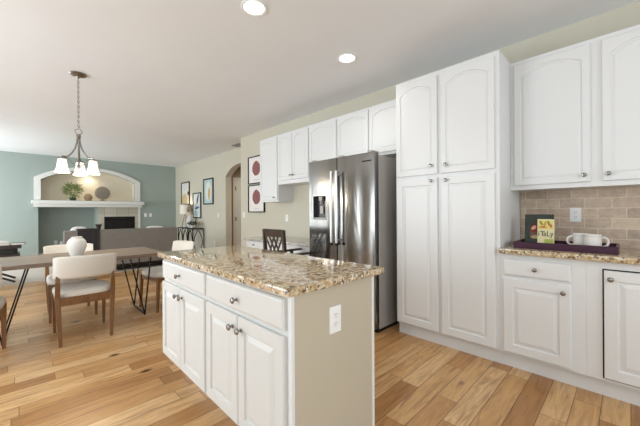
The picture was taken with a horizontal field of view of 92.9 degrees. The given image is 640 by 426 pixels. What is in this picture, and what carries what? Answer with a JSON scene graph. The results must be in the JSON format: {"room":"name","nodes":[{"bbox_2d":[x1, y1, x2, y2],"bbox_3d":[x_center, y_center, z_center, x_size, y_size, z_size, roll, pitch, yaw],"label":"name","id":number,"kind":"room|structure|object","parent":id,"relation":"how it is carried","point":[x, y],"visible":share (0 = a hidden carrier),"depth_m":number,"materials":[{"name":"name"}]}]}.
{"room":"kitchen","nodes":[
{"label":"kitchen","id":0,"kind":"room"},
{"bbox_2d":[0,151,175,255],"bbox_3d":[-7.346,-0.126,8.337,6.240,2.740,0.700,0,0,-44],"label":"wall","id":1,"kind":"structure","parent":0,"point":[39,227],"depth_m":8.43,"materials":[{"name":"green paint"}]},
{"bbox_2d":[34,168,139,201],"bbox_3d":[-6.491,-0.786,8.662,2.420,0.930,0.040,0,0,-44],"label":"trim","id":2,"kind":"structure","parent":1,"relation":"attached to","point":[37,179],"depth_m":8.34,"materials":[{"name":"paint"}]},
{"bbox_2d":[41,171,133,200],"bbox_3d":[-6.723,-0.845,8.897,2.360,1.230,0.380,0,0,-44],"label":"wall niche","id":3,"kind":"object","parent":1,"relation":"in","point":[120,189],"visible":0.31,"depth_m":8.94,"materials":[{"name":"paint"}]},
{"bbox_2d":[62,182,83,199],"bbox_3d":[-6.926,-0.589,8.495,0.540,0.539,0.390,0,0,-44],"label":"potted plant","id":4,"kind":"object","parent":3,"relation":"in","point":[75,186],"visible":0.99,"depth_m":8.48,"materials":[{"name":"green plant"}]},
{"bbox_2d":[84,194,92,200],"bbox_3d":[-6.651,-0.421,8.727,0.200,0.200,0.200,0,0,-44],"label":"clay pot","id":5,"kind":"object","parent":3,"relation":"on","point":[88,197],"visible":1,"depth_m":8.67,"materials":[{"name":"brown ceramic"}]},
{"bbox_2d":[95,187,109,200],"bbox_3d":[-6.409,-0.535,8.965,0.380,0.425,0.080,0,0,-44],"label":"disc sculpture","id":6,"kind":"object","parent":3,"relation":"on","point":[102,193],"visible":0.98,"depth_m":8.95,"materials":[{"name":"beige"}]},
{"bbox_2d":[175,148,240,248],"bbox_3d":[-3.430,-0.149,8.916,0.160,2.740,6.470,0,0,-44],"label":"wall","id":7,"kind":"structure","parent":0,"point":[221,167],"depth_m":8.30,"materials":[{"name":"beige paint"}]},
{"bbox_2d":[181,181,189,204],"bbox_3d":[-4.258,-0.584,9.620,0.029,0.720,0.650,0,0,-44],"label":"framed picture","id":8,"kind":"object","parent":7,"relation":"attached to","point":[185,186],"visible":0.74,"depth_m":9.62,"materials":[{"name":"black paper"}]},
{"bbox_2d":[182,183,188,203],"bbox_3d":[-4.252,-0.584,9.626,0.013,0.660,0.590,0,0,-44],"label":"artwork","id":9,"kind":"object","parent":8,"relation":"attached to","point":[185,186],"depth_m":9.62},
{"bbox_2d":[193,192,201,217],"bbox_3d":[-3.639,-0.193,8.992,0.029,0.750,0.570,0,0,-44],"label":"framed picture","id":10,"kind":"object","parent":7,"relation":"attached to","point":[197,210],"visible":0.87,"depth_m":8.97,"materials":[{"name":"black paper"}]},
{"bbox_2d":[193,194,199,216],"bbox_3d":[-3.633,-0.193,8.998,0.013,0.690,0.510,0,0,-44],"label":"artwork","id":11,"kind":"object","parent":10,"relation":"attached to","point":[196,197],"depth_m":9.02},
{"bbox_2d":[203,178,213,204],"bbox_3d":[-3.102,-0.571,8.443,0.029,0.720,0.610,0,0,-44],"label":"framed picture","id":12,"kind":"object","parent":7,"relation":"attached to","point":[208,184],"visible":1,"depth_m":8.44,"materials":[{"name":"black paper"}]},
{"bbox_2d":[204,179,211,202],"bbox_3d":[-3.096,-0.571,8.448,0.013,0.660,0.550,0,0,-44],"label":"artwork","id":13,"kind":"object","parent":12,"relation":"attached to","point":[207,182],"depth_m":8.44},
{"bbox_2d":[231,166,240,245],"bbox_3d":[-1.596,-0.160,8.818,2.320,2.740,0.100,0,0,-44],"label":"wall","id":14,"kind":"structure","parent":0,"point":[237,174],"depth_m":8.05,"materials":[{"name":"paint"}]},
{"bbox_2d":[233,177,240,244],"bbox_3d":[-1.950,0.147,8.382,0.980,2.130,0.025,0,0,-44],"label":"trim","id":15,"kind":"structure","parent":14,"relation":"attached to","point":[234,178],"depth_m":8.06,"materials":[{"name":"paint"}]},
{"bbox_2d":[235,180,240,245],"bbox_3d":[-1.927,0.177,8.354,0.845,2.050,0.096,0,0,-44],"label":"door","id":16,"kind":"structure","parent":14,"relation":"in","point":[237,182],"depth_m":8.15,"materials":[{"name":"paint"}]},
{"bbox_2d":[241,137,243,245],"bbox_3d":[-1.430,-0.161,6.431,0.468,2.740,0.120,0,0,-44],"label":"wall","id":17,"kind":"structure","parent":0,"point":[242,139],"depth_m":6.27,"materials":[{"name":"beige paint"}]},
{"bbox_2d":[0,0,639,166],"bbox_3d":[-2.331,-1.576,5.148,9.100,0.100,15.400,0,0,-44],"label":"ceiling","id":18,"kind":"structure","parent":0,"point":[169,83],"depth_m":3.06,"materials":[{"name":"paint"}]},
{"bbox_2d":[54,71,99,175],"bbox_3d":[-2.694,-0.972,3.366,0.391,1.104,0.368,0,0,-44],"label":"chandelier","id":19,"kind":"object","parent":18,"relation":"hanging from","point":[61,166],"visible":1,"depth_m":3.34,"materials":[{"name":"grey metal"}]},
{"bbox_2d":[241,0,266,15],"bbox_3d":[-0.495,-1.532,2.284,0.196,0.010,0.196,0,0,-44],"label":"recessed light","id":20,"kind":"object","parent":18,"relation":"in","point":[250,7],"visible":1,"depth_m":2.28,"materials":[{"name":"white plastic"}]},
{"bbox_2d":[337,53,356,62],"bbox_3d":[0.270,-1.536,3.044,0.196,0.010,0.196,0,0,-44],"label":"recessed light","id":21,"kind":"object","parent":18,"relation":"in","point":[346,57],"visible":1,"depth_m":3.04,"materials":[{"name":"white plastic"}]},
{"bbox_2d":[0,269,639,425],"bbox_3d":[-2.314,1.264,5.148,9.100,0.100,15.400,0,0,-44],"label":"floor","id":22,"kind":"structure","parent":0,"point":[125,377],"depth_m":2.12,"materials":[{"name":"brown wood"}]},
{"bbox_2d":[0,265,6,348],"bbox_3d":[-2.800,0.811,2.375,0.480,0.812,0.570,0,0,-40],"label":"dining chair","id":23,"kind":"object","parent":22,"relation":"on","point":[3,304],"visible":1,"depth_m":2.69,"materials":[{"name":"beige leather"}]},
{"bbox_2d":[43,243,97,323],"bbox_3d":[-2.999,0.812,3.666,0.480,0.812,0.570,0,0,-44],"label":"dining chair","id":24,"kind":"object","parent":22,"relation":"on","point":[49,281],"visible":0.44,"depth_m":3.61,"materials":[{"name":"white fabric"}]},
{"bbox_2d":[0,247,161,345],"bbox_3d":[-2.860,0.843,3.003,2.220,0.751,0.820,0,0,-44],"label":"dining table","id":25,"kind":"object","parent":22,"relation":"on","point":[27,262],"visible":0.8,"depth_m":3.21,"materials":[{"name":"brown wood"}]},
{"bbox_2d":[66,236,86,255],"bbox_3d":[-2.504,0.360,3.131,0.168,0.209,0.168,0,0,-44],"label":"vase","id":26,"kind":"object","parent":25,"relation":"on","point":[76,246],"visible":0.91,"depth_m":3.08,"materials":[{"name":"white ceramic"}]},
{"bbox_2d":[2,263,162,285],"bbox_3d":[-5.724,1.228,6.622,4.900,0.012,2.920,0,0,-44],"label":"area rug","id":27,"kind":"object","parent":22,"relation":"on","point":[34,274],"visible":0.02,"depth_m":6.05,"materials":[{"name":"fabric"}]},
{"bbox_2d":[0,245,21,282],"bbox_3d":[-5.620,0.882,5.072,0.920,0.643,0.560,0,0,-44],"label":"coffee table","id":28,"kind":"object","parent":27,"relation":"on","point":[6,250],"visible":0.77,"depth_m":5.13,"materials":[{"name":"black wood"}]},
{"bbox_2d":[0,251,19,256],"bbox_3d":[-5.628,0.741,5.065,0.900,0.040,0.520,0,0,-44],"label":"shelf","id":29,"kind":"object","parent":28,"relation":"attached to","point":[8,254],"depth_m":5.14,"materials":[{"name":"black wood"}]},
{"bbox_2d":[10,242,25,244],"bbox_3d":[-5.182,0.541,5.224,0.170,0.035,0.200,0,0,-39],"label":"book","id":30,"kind":"object","parent":28,"relation":"on","point":[12,243],"visible":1,"depth_m":5.18,"materials":[{"name":"white paper"}]},
{"bbox_2d":[60,227,176,267],"bbox_3d":[-4.340,0.784,6.666,2.020,0.860,0.900,0,0,-44],"label":"sofa","id":31,"kind":"object","parent":27,"relation":"on","point":[157,238],"visible":0.41,"depth_m":6.48,"materials":[{"name":"grey fabric"}]},
{"bbox_2d":[70,226,85,230],"bbox_3d":[-4.828,0.504,6.090,0.209,0.428,0.300,0,0,44],"label":"pillow","id":32,"kind":"object","parent":31,"relation":"on","point":[79,227],"visible":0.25,"depth_m":6.01,"materials":[{"name":"white fabric"}]},
{"bbox_2d":[76,228,99,249],"bbox_3d":[-4.549,0.595,5.964,0.340,0.545,0.239,0,0,-44],"label":"throw blanket","id":33,"kind":"object","parent":31,"relation":"on","point":[91,235],"visible":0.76,"depth_m":5.92,"materials":[{"name":"grey fabric"}]},
{"bbox_2d":[52,253,116,347],"bbox_3d":[-2.342,0.808,3.014,0.480,0.812,0.570,0,0,-44],"label":"dining chair","id":34,"kind":"object","parent":22,"relation":"on","point":[71,267],"visible":1,"depth_m":2.87,"materials":[{"name":"white fabric"}]},
{"bbox_2d":[31,200,143,228],"bbox_3d":[-6.524,0.467,8.706,2.535,1.545,0.560,0,0,-44],"label":"fireplace","id":35,"kind":"object","parent":22,"relation":"on","point":[111,214],"visible":0.63,"depth_m":8.95,"materials":[{"name":"paint"}]},
{"bbox_2d":[31,200,143,204],"bbox_3d":[-6.416,-0.261,8.592,2.535,0.090,0.240,0,0,-44],"label":"mantel shelf","id":36,"kind":"object","parent":35,"relation":"attached to","point":[35,202],"depth_m":8.32,"materials":[{"name":"paint"}]},
{"bbox_2d":[139,240,194,312],"bbox_3d":[-1.980,0.806,4.004,0.480,0.812,0.570,0,0,34],"label":"dining chair","id":37,"kind":"object","parent":22,"relation":"on","point":[156,273],"visible":0.52,"depth_m":3.87,"materials":[{"name":"white fabric"}]},
{"bbox_2d":[162,259,207,392],"bbox_3d":[-0.702,0.764,2.128,0.591,0.880,0.723,0,0,-44],"label":"base cabinet","id":38,"kind":"object","parent":22,"relation":"on","point":[184,298],"visible":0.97,"depth_m":1.89,"materials":[{"name":"paint"}]},
{"bbox_2d":[178,227,203,248],"bbox_3d":[-3.810,0.841,8.938,0.320,0.765,1.120,0,0,-44],"label":"console table","id":39,"kind":"object","parent":22,"relation":"on","point":[182,228],"visible":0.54,"depth_m":8.66,"materials":[{"name":"black metal"}]},
{"bbox_2d":[180,205,190,226],"bbox_3d":[-4.080,0.118,9.209,0.310,0.678,0.308,0,0,-44],"label":"table lamp","id":40,"kind":"object","parent":39,"relation":"on","point":[183,208],"visible":0.95,"depth_m":9.09,"materials":[{"name":"beige fabric"}]},
{"bbox_2d":[186,204,193,227],"bbox_3d":[-3.824,0.102,8.942,0.228,0.709,0.218,0,0,-44],"label":"vase","id":41,"kind":"object","parent":39,"relation":"on","point":[189,218],"visible":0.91,"depth_m":8.89,"materials":[{"name":"white ceramic"}]},
{"bbox_2d":[187,220,196,227],"bbox_3d":[-3.644,0.342,8.680,0.292,0.228,0.303,0,0,-44],"label":"potted plant","id":42,"kind":"object","parent":39,"relation":"on","point":[191,221],"visible":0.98,"depth_m":8.63,"materials":[{"name":"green plant"}]},
{"bbox_2d":[206,273,288,425],"bbox_3d":[-0.197,0.761,1.613,0.591,0.880,0.718,0,0,-44],"label":"base cabinet","id":43,"kind":"object","parent":22,"relation":"on","point":[247,368],"visible":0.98,"depth_m":1.38,"materials":[{"name":"paint"}]},
{"bbox_2d":[157,245,383,297],"bbox_3d":[-0.426,0.305,1.889,0.633,0.034,1.524,0,0,-44],"label":"countertop","id":44,"kind":"structure","parent":43,"relation":"on","point":[288,275],"depth_m":1.56,"materials":[{"name":"beige stone"}]},
{"bbox_2d":[247,240,309,255],"bbox_3d":[-0.407,0.830,4.612,0.626,0.745,1.760,0,0,-44],"label":"base cabinet","id":45,"kind":"object","parent":22,"relation":"on","point":[253,244],"visible":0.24,"depth_m":4.53,"materials":[{"name":"paint"}]},
{"bbox_2d":[244,236,309,246],"bbox_3d":[-0.418,0.438,4.625,0.620,0.038,1.790,0,0,-44],"label":"countertop","id":46,"kind":"structure","parent":45,"relation":"on","point":[295,241],"depth_m":4.52,"materials":[{"name":"stone"}]},
{"bbox_2d":[262,229,309,255],"bbox_3d":[-0.350,0.700,3.716,0.638,1.005,0.426,0,0,-44],"label":"desk chair","id":47,"kind":"object","parent":22,"relation":"on","point":[278,233],"visible":0.34,"depth_m":3.53,"materials":[{"name":"brown wood"}]},
{"bbox_2d":[288,276,374,425],"bbox_3d":[-0.409,0.763,1.876,0.562,0.879,1.454,0,0,-44],"label":"island end panel","id":48,"kind":"object","parent":22,"relation":"on","point":[332,382],"visible":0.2,"depth_m":1.33,"materials":[{"name":"paint"}]},
{"bbox_2d":[329,304,340,334],"bbox_3d":[0.068,0.473,1.340,0.072,0.116,0.008,0,0,-44],"label":"wall outlet","id":49,"kind":"object","parent":48,"relation":"attached to","point":[335,311],"visible":1,"depth_m":1.33,"materials":[{"name":"white plastic"}]},
{"bbox_2d":[333,311,337,318],"bbox_3d":[0.069,0.453,1.338,0.034,0.028,0.003,0,0,-44],"label":"receptacle","id":50,"kind":"object","parent":49,"relation":"attached to","point":[335,313],"depth_m":1.34,"materials":[{"name":"grey plastic"}]},
{"bbox_2d":[333,320,338,327],"bbox_3d":[0.070,0.493,1.338,0.034,0.028,0.003,0,0,-44],"label":"receptacle","id":51,"kind":"object","parent":49,"relation":"attached to","point":[335,322],"depth_m":1.34,"materials":[{"name":"grey plastic"}]},
{"bbox_2d":[309,150,398,332],"bbox_3d":[0.455,0.291,3.539,0.854,1.812,0.935,0,0,-44],"label":"refrigerator","id":52,"kind":"object","parent":22,"relation":"on","point":[353,202],"visible":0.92,"depth_m":3.16,"materials":[{"name":"silver metal"}]},
{"bbox_2d":[378,155,396,328],"bbox_3d":[0.512,0.299,3.595,0.695,1.735,0.925,0,0,-44],"label":"panel","id":53,"kind":"object","parent":52,"relation":"attached to","point":[387,202],"depth_m":3.12,"materials":[{"name":"silver metal"}]},
{"bbox_2d":[396,50,519,363],"bbox_3d":[1.272,-0.031,2.872,0.659,2.447,0.910,0,0,-44],"label":"pantry cabinet","id":54,"kind":"object","parent":22,"relation":"on","point":[457,206],"visible":0.98,"depth_m":2.59,"materials":[{"name":"paint"}]},
{"bbox_2d":[500,253,587,389],"bbox_3d":[1.769,0.752,2.366,0.651,0.875,0.500,0,0,-44],"label":"base cabinet","id":55,"kind":"object","parent":22,"relation":"on","point":[543,299],"visible":0.94,"depth_m":2.14,"materials":[{"name":"paint"}]},
{"bbox_2d":[586,261,639,405],"bbox_3d":[2.224,0.749,1.902,0.651,0.875,0.800,0,0,-44],"label":"base cabinet","id":56,"kind":"object","parent":22,"relation":"on","point":[612,289],"visible":0.93,"depth_m":1.90,"materials":[{"name":"paint"}]},
{"bbox_2d":[499,245,639,264],"bbox_3d":[2.047,0.292,2.079,0.648,0.039,1.302,0,0,-44],"label":"countertop","id":57,"kind":"structure","parent":56,"relation":"on","point":[626,255],"depth_m":2.02,"materials":[{"name":"beige stone"}]},
{"bbox_2d":[513,239,619,254],"bbox_3d":[1.800,0.249,2.243,0.300,0.049,0.580,0,0,-44],"label":"serving tray","id":58,"kind":"object","parent":57,"relation":"on","point":[613,248],"visible":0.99,"depth_m":2.13,"materials":[{"name":"purple paint"}]},
{"bbox_2d":[525,214,553,241],"bbox_3d":[1.721,0.140,2.389,0.043,0.242,0.185,0,0,-44],"label":"cookbook","id":59,"kind":"object","parent":58,"relation":"on","point":[531,220],"visible":0.51,"depth_m":2.41,"materials":[{"name":"green paper"}]},
{"bbox_2d":[530,222,536,238],"bbox_3d":[1.700,0.146,2.393,0.001,0.126,0.080,7,-5,-44],"label":"picture","id":60,"kind":"object","parent":59,"relation":"attached to","point":[533,226],"depth_m":2.40},
{"bbox_2d":[537,219,554,242],"bbox_3d":[1.726,0.157,2.324,0.028,0.204,0.104,0,0,-44],"label":"cookbook","id":61,"kind":"object","parent":58,"relation":"on","point":[545,227],"visible":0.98,"depth_m":2.32,"materials":[{"name":"beige paper"}]},
{"bbox_2d":[538,220,552,229],"bbox_3d":[1.723,0.099,2.322,0.001,0.068,0.092,5,-4,-44],"label":"picture","id":62,"kind":"object","parent":61,"relation":"attached to","point":[542,224],"depth_m":2.32},
{"bbox_2d":[566,233,588,244],"bbox_3d":[1.861,0.207,2.183,0.122,0.108,0.092,0,0,-4],"label":"mug","id":63,"kind":"object","parent":58,"relation":"on","point":[578,238],"visible":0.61,"depth_m":2.17,"materials":[{"name":"white ceramic"}]},
{"bbox_2d":[584,234,609,245],"bbox_3d":[1.892,0.207,2.079,0.132,0.108,0.092,0,0,31],"label":"mug","id":64,"kind":"object","parent":58,"relation":"on","point":[589,239],"visible":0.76,"depth_m":2.05,"materials":[{"name":"white ceramic"}]},
{"bbox_2d":[244,1,639,248],"bbox_3d":[1.191,-0.177,3.504,0.132,2.740,7.730,0,0,-44],"label":"wall","id":65,"kind":"structure","parent":0,"point":[297,225],"depth_m":2.60,"materials":[{"name":"beige paint"}]},
{"bbox_2d":[248,155,259,184],"bbox_3d":[-1.234,-0.815,5.871,0.029,0.535,0.560,0,0,-44],"label":"framed print","id":66,"kind":"object","parent":65,"relation":"attached to","point":[253,162],"visible":0.56,"depth_m":5.92,"materials":[{"name":"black paper"}]},
{"bbox_2d":[248,184,264,211],"bbox_3d":[-1.230,-0.260,5.871,0.029,0.535,0.560,0,0,-44],"label":"framed print","id":67,"kind":"object","parent":65,"relation":"attached to","point":[254,203],"visible":0.73,"depth_m":5.89,"materials":[{"name":"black paper"}]},
{"bbox_2d":[260,135,292,202],"bbox_3d":[-0.760,-0.701,5.157,0.356,1.068,0.511,0,0,-44],"label":"upper cabinet","id":68,"kind":"object","parent":65,"relation":"attached to","point":[270,191],"visible":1,"depth_m":5.03,"materials":[{"name":"paint"}]},
{"bbox_2d":[278,126,308,185],"bbox_3d":[-0.320,-0.838,4.708,0.356,0.800,0.745,0,0,-44],"label":"upper cabinet","id":69,"kind":"object","parent":65,"relation":"attached to","point":[293,146],"visible":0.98,"depth_m":4.58,"materials":[{"name":"paint"}]},
{"bbox_2d":[309,117,337,162],"bbox_3d":[0.142,-0.841,4.260,0.325,0.800,0.540,0,0,-44],"label":"upper cabinet","id":70,"kind":"object","parent":65,"relation":"attached to","point":[323,136],"visible":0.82,"depth_m":4.13,"materials":[{"name":"paint"}]},
{"bbox_2d":[337,99,395,158],"bbox_3d":[0.700,-0.947,3.692,0.325,0.595,1.052,0,0,-44],"label":"upper cabinet","id":71,"kind":"object","parent":65,"relation":"attached to","point":[373,127],"visible":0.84,"depth_m":3.58,"materials":[{"name":"paint"}]},
{"bbox_2d":[510,24,639,191],"bbox_3d":[2.117,-0.719,2.227,0.356,1.068,1.200,0,0,-44],"label":"upper cabinet","id":72,"kind":"object","parent":65,"relation":"attached to","point":[575,109],"visible":1,"depth_m":2.24,"materials":[{"name":"paint"}]},
{"bbox_2d":[570,208,580,221],"bbox_3d":[2.090,0.022,2.490,0.008,0.116,0.072,0,0,-44],"label":"wall outlet","id":73,"kind":"object","parent":65,"relation":"attached to","point":[575,213],"visible":1,"depth_m":2.49,"materials":[{"name":"white plastic"}]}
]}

